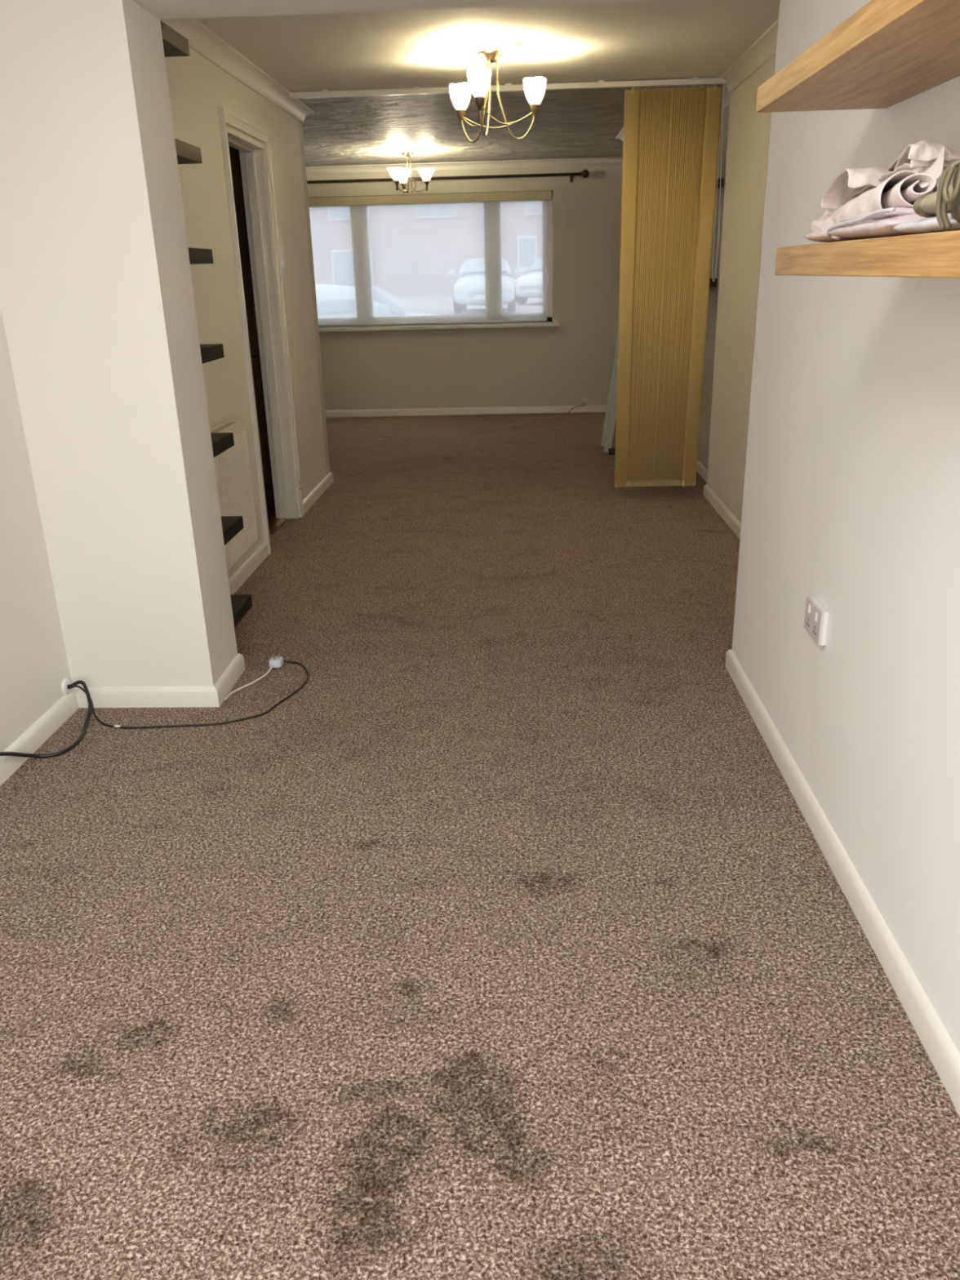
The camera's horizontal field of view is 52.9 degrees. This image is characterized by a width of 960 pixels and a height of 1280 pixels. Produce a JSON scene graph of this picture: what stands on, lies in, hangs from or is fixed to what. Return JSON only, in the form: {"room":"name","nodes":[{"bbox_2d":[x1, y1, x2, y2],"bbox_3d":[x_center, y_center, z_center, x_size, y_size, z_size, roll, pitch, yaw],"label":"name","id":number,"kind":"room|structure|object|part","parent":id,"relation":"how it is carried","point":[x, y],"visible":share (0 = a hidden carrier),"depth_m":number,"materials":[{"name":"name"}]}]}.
{"room":"empty living room","nodes":[
{"label":"empty living room","id":0,"kind":"room"},
{"bbox_2d":[0,306,71,751],"bbox_3d":[-1.508,-0.253,1.315,0.100,2.290,3.320,-1,21,3],"label":"wall","id":1,"kind":"structure","parent":0,"point":[34,664],"depth_m":2.91,"materials":[{"name":"white paint"}]},
{"bbox_2d":[0,688,79,786],"bbox_3d":[-1.423,0.783,1.707,0.016,0.070,3.320,-1,21,3],"label":"baseboard","id":2,"kind":"structure","parent":1,"relation":"attached to","point":[32,739],"depth_m":2.99,"materials":[{"name":"beige paint"}]},
{"bbox_2d":[61,678,71,694],"bbox_3d":[-1.365,0.155,3.192,0.012,0.056,0.056,-1,21,3],"label":"cable plate","id":3,"kind":"object","parent":1,"relation":"attached to","point":[65,691],"visible":0.98,"depth_m":3.18,"materials":[{"name":"white plastic"}]},
{"bbox_2d":[164,47,326,578],"bbox_3d":[-1.193,-1.540,4.670,0.120,2.290,3.295,-1,21,3],"label":"wall","id":4,"kind":"structure","parent":0,"point":[197,86],"depth_m":4.47,"materials":[{"name":"white paint"}]},
{"bbox_2d":[210,419,257,571],"bbox_3d":[-1.103,-0.592,4.078,0.096,0.567,0.711,-1,21,3],"label":"wall panel","id":5,"kind":"object","parent":4,"relation":"attached to","point":[232,466],"visible":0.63,"depth_m":4.19,"materials":[{"name":"beige"}]},
{"bbox_2d":[210,422,236,432],"bbox_3d":[-1.099,-0.844,3.973,0.048,0.010,0.676,-1,21,3],"label":"chair rail","id":6,"kind":"object","parent":5,"relation":"attached to","point":[225,427],"depth_m":4.12,"materials":[{"name":"beige"}]},
{"bbox_2d":[228,542,268,594],"bbox_3d":[-1.132,-0.194,4.252,0.016,0.070,1.560,-1,21,3],"label":"baseboard","id":7,"kind":"structure","parent":4,"relation":"attached to","point":[248,567],"depth_m":4.62,"materials":[{"name":"beige paint"}]},
{"bbox_2d":[228,146,275,506],"bbox_3d":[-1.676,-1.777,5.688,0.880,2.030,0.082,-1,21,3],"label":"hall door","id":8,"kind":"structure","parent":4,"relation":"in","point":[233,153],"depth_m":5.63,"materials":[{"name":"brown wood"}]},
{"bbox_3d":[-1.630,-2.294,5.483,0.700,0.820,0.012,-1,21,3],"label":"panel","id":9,"kind":"part","parent":8,"relation":"part of","materials":[{"name":"brown wood"}]},
{"bbox_3d":[-1.608,-1.448,5.805,0.700,0.930,0.012,-1,21,3],"label":"panel","id":10,"kind":"part","parent":8,"relation":"part of","materials":[{"name":"brown wood"}]},
{"bbox_2d":[217,106,303,554],"bbox_3d":[-1.171,-1.550,5.031,0.154,2.050,0.852,-1,21,3],"label":"door frame","id":11,"kind":"structure","parent":4,"relation":"in","point":[255,158],"depth_m":5.23,"materials":[{"name":"beige paint"}]},
{"bbox_2d":[280,247,284,268],"bbox_3d":[-1.101,-2.125,5.369,0.014,0.110,0.075,-1,21,3],"label":"light switch","id":12,"kind":"object","parent":4,"relation":"attached to","point":[281,248],"visible":0.82,"depth_m":5.36,"materials":[{"name":"white plastic"}]},
{"bbox_2d":[297,120,329,475],"bbox_3d":[-1.905,-2.142,6.298,1.675,2.290,0.120,-1,21,3],"label":"wall","id":13,"kind":"structure","parent":0,"point":[300,126],"depth_m":6.22,"materials":[{"name":"grey paint"}]},
{"bbox_2d":[302,471,333,515],"bbox_3d":[-1.886,-0.956,6.301,1.691,0.070,0.991,-1,21,3],"label":"baseboard","id":14,"kind":"structure","parent":13,"relation":"attached to","point":[318,491],"depth_m":6.22,"materials":[{"name":"beige paint"}]},
{"bbox_2d":[306,164,622,410],"bbox_3d":[-0.440,-3.392,9.478,4.342,2.290,0.280,-1,21,3],"label":"wall","id":15,"kind":"structure","parent":0,"point":[571,362],"depth_m":9.49,"materials":[{"name":"grey paint"}]},
{"bbox_2d":[318,191,559,332],"bbox_3d":[-0.830,-3.626,9.310,3.183,1.205,0.215,-1,21,3],"label":"window","id":16,"kind":"structure","parent":15,"relation":"in","point":[549,275],"depth_m":9.40,"materials":[{"name":"white plastic"}]},
{"bbox_2d":[308,191,551,326],"bbox_3d":[-0.839,-3.643,9.295,3.046,1.158,0.063,-1,21,3],"label":"roller blind","id":17,"kind":"object","parent":16,"relation":"attached to","point":[469,257],"visible":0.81,"depth_m":9.29,"materials":[{"name":"beige fabric"}]},
{"bbox_3d":[0.660,-3.639,9.227,0.021,1.053,0.009,-9,22,-20],"label":"bead chain","id":18,"kind":"part","parent":17,"relation":"part of","materials":[{"name":"white plastic"}]},
{"bbox_3d":[-0.817,-3.071,9.495,3.183,0.035,0.165,-1,21,3],"label":"sill","id":19,"kind":"part","parent":16,"relation":"part of","materials":[{"name":"white plastic"}]},
{"bbox_2d":[306,168,589,183],"bbox_3d":[-0.768,-4.255,8.951,3.549,0.097,0.112,-1,21,3],"label":"pole","id":20,"kind":"object","parent":15,"relation":"attached to","point":[585,173],"visible":0.74,"depth_m":8.89,"materials":[{"name":"grey metal"}]},
{"bbox_2d":[306,156,622,174],"bbox_3d":[-0.524,-4.373,8.924,4.242,0.060,0.060,-1,21,3],"label":"coving","id":21,"kind":"structure","parent":15,"relation":"attached to","point":[615,160],"depth_m":8.91,"materials":[{"name":"beige paint"}]},
{"bbox_2d":[324,404,606,417],"bbox_3d":[-0.469,-2.302,9.737,4.242,0.070,0.016,-1,21,3],"label":"baseboard","id":22,"kind":"structure","parent":15,"relation":"attached to","point":[587,408],"depth_m":9.72,"materials":[{"name":"beige paint"}]},
{"bbox_2d":[582,398,587,404],"bbox_3d":[1.046,-2.382,9.640,0.060,0.060,0.024,-1,21,3],"label":"outlet","id":23,"kind":"object","parent":15,"relation":"attached to","point":[584,401],"visible":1,"depth_m":9.63,"materials":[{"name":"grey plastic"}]},
{"bbox_2d":[0,412,959,1279],"bbox_3d":[-0.535,-0.414,4.963,4.500,0.066,10.320,-1,21,3],"label":"floor","id":24,"kind":"structure","parent":0,"point":[510,942],"depth_m":2.06,"materials":[{"name":"beige carpet"}]},
{"bbox_2d":[0,680,92,758],"bbox_3d":[-1.317,0.334,2.745,0.123,0.166,0.988,-1,21,3],"label":"cable","id":25,"kind":"object","parent":24,"relation":"on","point":[77,741],"visible":1,"depth_m":2.98,"materials":[{"name":"black rubber"}]},
{"bbox_2d":[0,0,237,687],"bbox_3d":[-1.199,-0.900,2.991,0.579,2.290,0.295,-1,21,3],"label":"wall pier","id":26,"kind":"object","parent":24,"relation":"on","point":[97,304],"visible":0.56,"depth_m":2.87,"materials":[{"name":"white paint"}]},
{"bbox_2d":[73,653,244,707],"bbox_3d":[-1.115,0.136,3.384,0.495,0.070,0.327,-1,21,3],"label":"baseboard","id":27,"kind":"object","parent":26,"relation":"attached to","point":[214,695],"visible":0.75,"depth_m":3.23,"materials":[{"name":"beige paint"}]},
{"bbox_2d":[160,20,190,57],"bbox_3d":[-1.069,-1.830,2.941,0.278,0.046,0.285,-1,21,3],"label":"floating shelf","id":28,"kind":"object","parent":26,"relation":"attached to","point":[175,44],"visible":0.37,"depth_m":2.96,"materials":[{"name":"black laminate"}]},
{"bbox_2d":[174,137,202,164],"bbox_3d":[-1.061,-1.542,3.051,0.278,0.046,0.285,-1,21,3],"label":"floating shelf","id":29,"kind":"object","parent":26,"relation":"attached to","point":[186,153],"visible":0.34,"depth_m":3.07,"materials":[{"name":"black laminate"}]},
{"bbox_2d":[187,247,213,264],"bbox_3d":[-1.054,-1.254,3.161,0.278,0.046,0.285,-1,21,3],"label":"floating shelf","id":30,"kind":"object","parent":26,"relation":"attached to","point":[197,255],"visible":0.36,"depth_m":3.16,"materials":[{"name":"black laminate"}]},
{"bbox_2d":[200,343,224,363],"bbox_3d":[-1.046,-0.966,3.271,0.278,0.046,0.285,-1,21,3],"label":"floating shelf","id":31,"kind":"object","parent":26,"relation":"attached to","point":[209,353],"visible":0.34,"depth_m":3.28,"materials":[{"name":"black laminate"}]},
{"bbox_2d":[210,432,234,457],"bbox_3d":[-1.039,-0.678,3.380,0.278,0.046,0.285,-1,21,3],"label":"floating shelf","id":32,"kind":"object","parent":26,"relation":"attached to","point":[221,442],"visible":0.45,"depth_m":3.40,"materials":[{"name":"black laminate"}]},
{"bbox_2d":[220,515,244,545],"bbox_3d":[-1.031,-0.390,3.490,0.278,0.046,0.285,-1,21,3],"label":"floating shelf","id":33,"kind":"object","parent":26,"relation":"attached to","point":[232,526],"visible":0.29,"depth_m":3.51,"materials":[{"name":"black laminate"}]},
{"bbox_2d":[230,594,252,627],"bbox_3d":[-1.024,-0.102,3.600,0.278,0.046,0.285,-1,21,3],"label":"floating shelf","id":34,"kind":"object","parent":26,"relation":"attached to","point":[242,604],"visible":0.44,"depth_m":3.62,"materials":[{"name":"black laminate"}]},
{"bbox_2d":[68,660,308,728],"bbox_3d":[-0.920,0.171,3.238,0.793,0.099,0.392,-14,24,-29],"label":"cable","id":35,"kind":"object","parent":24,"relation":"on","point":[286,661],"visible":0.97,"depth_m":3.13,"materials":[{"name":"black rubber"}]},
{"bbox_2d":[223,653,283,700],"bbox_3d":[-0.797,0.126,3.420,0.054,0.048,0.348,6,22,18],"label":"lead","id":36,"kind":"object","parent":24,"relation":"on","point":[274,661],"visible":1,"depth_m":3.52,"materials":[{"name":"beige plastic"}]},
{"bbox_2d":[600,330,618,454],"bbox_3d":[1.041,-1.972,7.389,0.190,1.053,0.320,-1,21,3],"label":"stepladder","id":37,"kind":"object","parent":24,"relation":"on","point":[611,412],"visible":0.66,"depth_m":7.42,"materials":[{"name":"silver metal"}]},
{"bbox_3d":[1.036,-1.930,7.255,0.190,1.037,0.022,-1,21,3],"label":"rail","id":38,"kind":"part","parent":37,"relation":"part of","materials":[{"name":"silver metal"}]},
{"bbox_2d":[195,0,779,166],"bbox_3d":[-0.518,-3.317,5.929,4.500,0.100,6.965,-1,21,3],"label":"ceiling","id":39,"kind":"structure","parent":0,"point":[669,39],"depth_m":4.73,"materials":[{"name":"white paint"}]},
{"bbox_2d":[160,18,289,107],"bbox_3d":[-1.133,-2.486,4.032,0.073,0.073,2.785,-1,21,3],"label":"coving","id":40,"kind":"structure","parent":39,"relation":"attached to","point":[201,39],"depth_m":4.30,"materials":[{"name":"beige paint"}]},
{"bbox_2d":[280,94,314,123],"bbox_3d":[-1.906,-3.102,5.694,1.743,0.068,0.698,-1,21,3],"label":"coving","id":41,"kind":"structure","parent":39,"relation":"attached to","point":[295,108],"depth_m":5.63,"materials":[{"name":"beige paint"}]},
{"bbox_2d":[383,148,431,155],"bbox_3d":[-0.600,-4.047,8.013,0.403,0.016,0.403,-1,21,3],"label":"ceiling rose","id":42,"kind":"object","parent":39,"relation":"attached to","point":[397,152],"visible":0.93,"depth_m":7.93,"materials":[{"name":"white paint"}]},
{"bbox_2d":[386,151,435,193],"bbox_3d":[-0.566,-3.905,8.071,0.384,0.308,0.407,-1,21,3],"label":"chandelier","id":43,"kind":"object","parent":42,"relation":"hanging from","point":[397,174],"visible":1,"depth_m":8.02,"materials":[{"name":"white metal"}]},
{"bbox_3d":[-0.688,-3.839,7.963,0.148,0.091,0.148,-1,21,3],"label":"lamp shade","id":44,"kind":"part","parent":43,"relation":"part of","materials":[{"name":"beige glass"}]},
{"bbox_3d":[-0.645,-3.865,8.012,0.008,0.278,0.137,14,26,35],"label":"arm","id":45,"kind":"part","parent":43,"relation":"part of","materials":[{"name":"brown metal"}]},
{"bbox_3d":[-0.654,-3.931,8.203,0.148,0.091,0.148,-1,21,3],"label":"lamp shade","id":46,"kind":"part","parent":43,"relation":"part of","materials":[{"name":"beige glass"}]},
{"bbox_3d":[-0.627,-3.914,8.140,0.008,0.278,0.136,-10,22,-20],"label":"arm","id":47,"kind":"part","parent":43,"relation":"part of","materials":[{"name":"brown metal"}]},
{"bbox_3d":[-0.518,-3.886,8.060,0.137,0.278,0.008,1,21,8],"label":"arm","id":48,"kind":"part","parent":43,"relation":"part of","materials":[{"name":"brown metal"}]},
{"bbox_3d":[-0.448,-3.879,8.053,0.148,0.091,0.148,-1,21,3],"label":"lamp shade","id":49,"kind":"part","parent":43,"relation":"part of","materials":[{"name":"beige glass"}]},
{"bbox_2d":[451,40,530,61],"bbox_3d":[0.049,-2.688,4.408,0.361,0.020,0.361,-1,21,3],"label":"ceiling rose","id":50,"kind":"object","parent":39,"relation":"attached to","point":[468,51],"visible":0.78,"depth_m":4.33,"materials":[{"name":"white paint"}]},
{"bbox_2d":[448,49,546,142],"bbox_3d":[0.078,-2.512,4.453,0.460,0.361,0.455,-1,21,3],"label":"chandelier","id":51,"kind":"object","parent":50,"relation":"hanging from","point":[479,79],"visible":1,"depth_m":4.47,"materials":[{"name":"gold metal"}]},
{"bbox_3d":[-0.092,-2.594,4.615,0.100,0.108,0.100,-12,23,-26],"label":"lamp shade","id":52,"kind":"part","parent":51,"relation":"part of","materials":[{"name":"beige glass"}]},
{"bbox_3d":[-0.028,-2.535,4.568,0.010,0.326,0.191,-20,28,-40],"label":"arm","id":53,"kind":"part","parent":51,"relation":"part of","materials":[{"name":"gold metal"}]},
{"bbox_3d":[-0.003,-2.471,4.286,0.100,0.108,0.100,-12,23,-26],"label":"lamp shade","id":54,"kind":"part","parent":51,"relation":"part of","materials":[{"name":"beige glass"}]},
{"bbox_3d":[0.022,-2.465,4.381,0.010,0.326,0.190,4,22,15],"label":"arm","id":55,"kind":"part","parent":51,"relation":"part of","materials":[{"name":"gold metal"}]},
{"bbox_3d":[0.170,-2.519,4.514,0.191,0.326,0.009,-6,21,-13],"label":"arm","id":56,"kind":"part","parent":51,"relation":"part of","materials":[{"name":"gold metal"}]},
{"bbox_3d":[0.257,-2.567,4.519,0.100,0.108,0.100,-12,23,-26],"label":"lamp shade","id":57,"kind":"part","parent":51,"relation":"part of","materials":[{"name":"beige glass"}]},
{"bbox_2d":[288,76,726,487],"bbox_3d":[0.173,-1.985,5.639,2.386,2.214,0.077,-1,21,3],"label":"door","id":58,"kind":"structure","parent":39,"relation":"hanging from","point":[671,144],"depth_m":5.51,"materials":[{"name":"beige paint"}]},
{"bbox_3d":[0.139,-3.002,5.257,2.370,0.027,0.048,-1,21,3],"label":"head rail","id":59,"kind":"part","parent":58,"relation":"part of","materials":[{"name":"beige paint"}]},
{"bbox_3d":[1.337,-2.538,5.393,0.029,1.004,0.016,-1,21,3],"label":"control cord","id":60,"kind":"part","parent":58,"relation":"part of","materials":[{"name":"white plastic"}]},
{"bbox_2d":[615,127,623,142],"bbox_3d":[1.278,-3.682,7.009,0.485,0.073,1.056,-1,21,3],"label":"coving","id":61,"kind":"structure","parent":39,"relation":"attached to","point":[620,135],"depth_m":7.31,"materials":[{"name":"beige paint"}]},
{"bbox_2d":[718,18,778,110],"bbox_3d":[1.342,-2.766,4.601,0.160,0.073,4.235,-1,21,3],"label":"coving","id":62,"kind":"structure","parent":39,"relation":"attached to","point":[764,48],"depth_m":4.65,"materials":[{"name":"beige paint"}]},
{"bbox_2d":[697,106,729,469],"bbox_3d":[1.599,-2.669,7.442,0.100,2.290,3.880,-1,21,3],"label":"wall","id":63,"kind":"structure","parent":0,"point":[708,362],"depth_m":6.25,"materials":[{"name":"grey paint"}]},
{"bbox_2d":[709,278,716,287],"bbox_3d":[1.381,-2.408,6.501,0.248,0.052,0.920,-1,21,3],"label":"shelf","id":64,"kind":"object","parent":63,"relation":"attached to","point":[712,284],"visible":0.2,"depth_m":6.07,"materials":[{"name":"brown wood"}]},
{"bbox_2d":[715,177,723,190],"bbox_3d":[1.368,-2.940,6.298,0.248,0.052,0.920,-1,21,3],"label":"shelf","id":65,"kind":"object","parent":63,"relation":"attached to","point":[722,179],"visible":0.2,"depth_m":5.87,"materials":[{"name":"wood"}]},
{"bbox_2d":[706,55,775,523],"bbox_3d":[1.235,-1.457,4.286,0.435,2.290,2.905,-1,21,3],"label":"wall","id":66,"kind":"structure","parent":0,"point":[748,131],"depth_m":5.11,"materials":[{"name":"white paint"}]},
{"bbox_2d":[696,459,741,539],"bbox_3d":[1.309,-1.129,6.540,0.428,0.070,6.685,-1,21,3],"label":"baseboard","id":67,"kind":"structure","parent":66,"relation":"attached to","point":[727,516],"depth_m":5.59,"materials":[{"name":"beige paint"}]},
{"bbox_2d":[732,0,959,1054],"bbox_3d":[0.848,-0.327,1.348,0.100,2.290,3.615,-1,21,3],"label":"wall","id":68,"kind":"structure","parent":0,"point":[851,496],"depth_m":2.10,"materials":[{"name":"white paint"}]},
{"bbox_2d":[804,595,829,645],"bbox_3d":[0.836,-0.049,2.406,0.022,0.086,0.134,-1,21,3],"label":"wall socket","id":69,"kind":"object","parent":68,"relation":"attached to","point":[816,616],"visible":1,"depth_m":2.38,"materials":[{"name":"white plastic"}]},
{"bbox_2d":[724,648,959,1115],"bbox_3d":[0.817,0.708,1.754,0.016,0.070,3.631,-1,21,3],"label":"baseboard","id":70,"kind":"structure","parent":68,"relation":"attached to","point":[943,1054],"depth_m":2.08,"materials":[{"name":"beige paint"}]},
{"bbox_2d":[755,0,959,112],"bbox_3d":[0.664,-0.878,1.390,0.259,0.045,1.172,-1,21,3],"label":"oak shelf","id":71,"kind":"object","parent":68,"relation":"attached to","point":[888,53],"visible":1,"depth_m":1.51,"materials":[{"name":"brown wood"}]},
{"bbox_2d":[774,230,959,278],"bbox_3d":[0.661,-0.504,1.262,0.259,0.049,1.165,-1,21,3],"label":"oak shelf","id":72,"kind":"object","parent":68,"relation":"attached to","point":[931,255],"visible":1,"depth_m":1.29,"materials":[{"name":"brown wood"}]},
{"bbox_2d":[804,230,850,242],"bbox_3d":[0.678,-0.702,1.667,0.182,0.027,0.225,-1,21,3],"label":"sheet","id":73,"kind":"object","parent":72,"relation":"on","point":[816,236],"visible":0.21,"depth_m":1.68,"materials":[{"name":"pink fabric"}]},
{"bbox_2d":[810,140,959,239],"bbox_3d":[0.661,-0.700,1.524,0.179,0.128,0.490,-1,21,3],"label":"cloth","id":74,"kind":"object","parent":73,"relation":"on","point":[914,174],"visible":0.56,"depth_m":1.41,"materials":[{"name":"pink fabric"}]},
{"bbox_2d":[826,206,951,239],"bbox_3d":[0.657,-0.617,1.430,0.208,0.041,0.311,-1,21,3],"label":"folded garment","id":75,"kind":"object","parent":72,"relation":"on","point":[881,223],"visible":0.57,"depth_m":1.37,"materials":[{"name":"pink fabric"}]},
{"bbox_2d":[893,214,959,234],"bbox_3d":[0.597,-0.515,1.194,0.104,0.020,0.202,-1,21,3],"label":"cloth","id":76,"kind":"object","parent":72,"relation":"on","point":[928,225],"visible":0.73,"depth_m":1.20,"materials":[{"name":"grey fabric"}]},
{"bbox_2d":[913,184,952,217],"bbox_3d":[0.625,-0.545,1.140,0.091,0.077,0.190,-17,26,-36],"label":"garment","id":77,"kind":"object","parent":76,"relation":"on","point":[924,206],"visible":0.57,"depth_m":1.19,"materials":[{"name":"grey fabric"}]},
{"bbox_2d":[935,159,959,230],"bbox_3d":[0.612,-0.486,1.015,0.180,0.092,0.252,-1,21,3],"label":"cord","id":78,"kind":"object","parent":72,"relation":"on","point":[943,198],"visible":1,"depth_m":1.09,"materials":[{"name":"fabric"}]},
{"bbox_3d":[-0.362,-1.380,0.837,2.452,0.100,3.320,-1,21,3],"label":"ceiling","id":79,"kind":"structure","parent":0,"visible":0},
{"bbox_2d":[132,0,667,19],"bbox_3d":[-0.049,-1.866,2.575,1.773,0.245,0.295,-1,21,3],"label":"beam","id":80,"kind":"structure","parent":79,"relation":"attached to","point":[161,9],"depth_m":2.71,"materials":[{"name":"white paint"}]}
]}

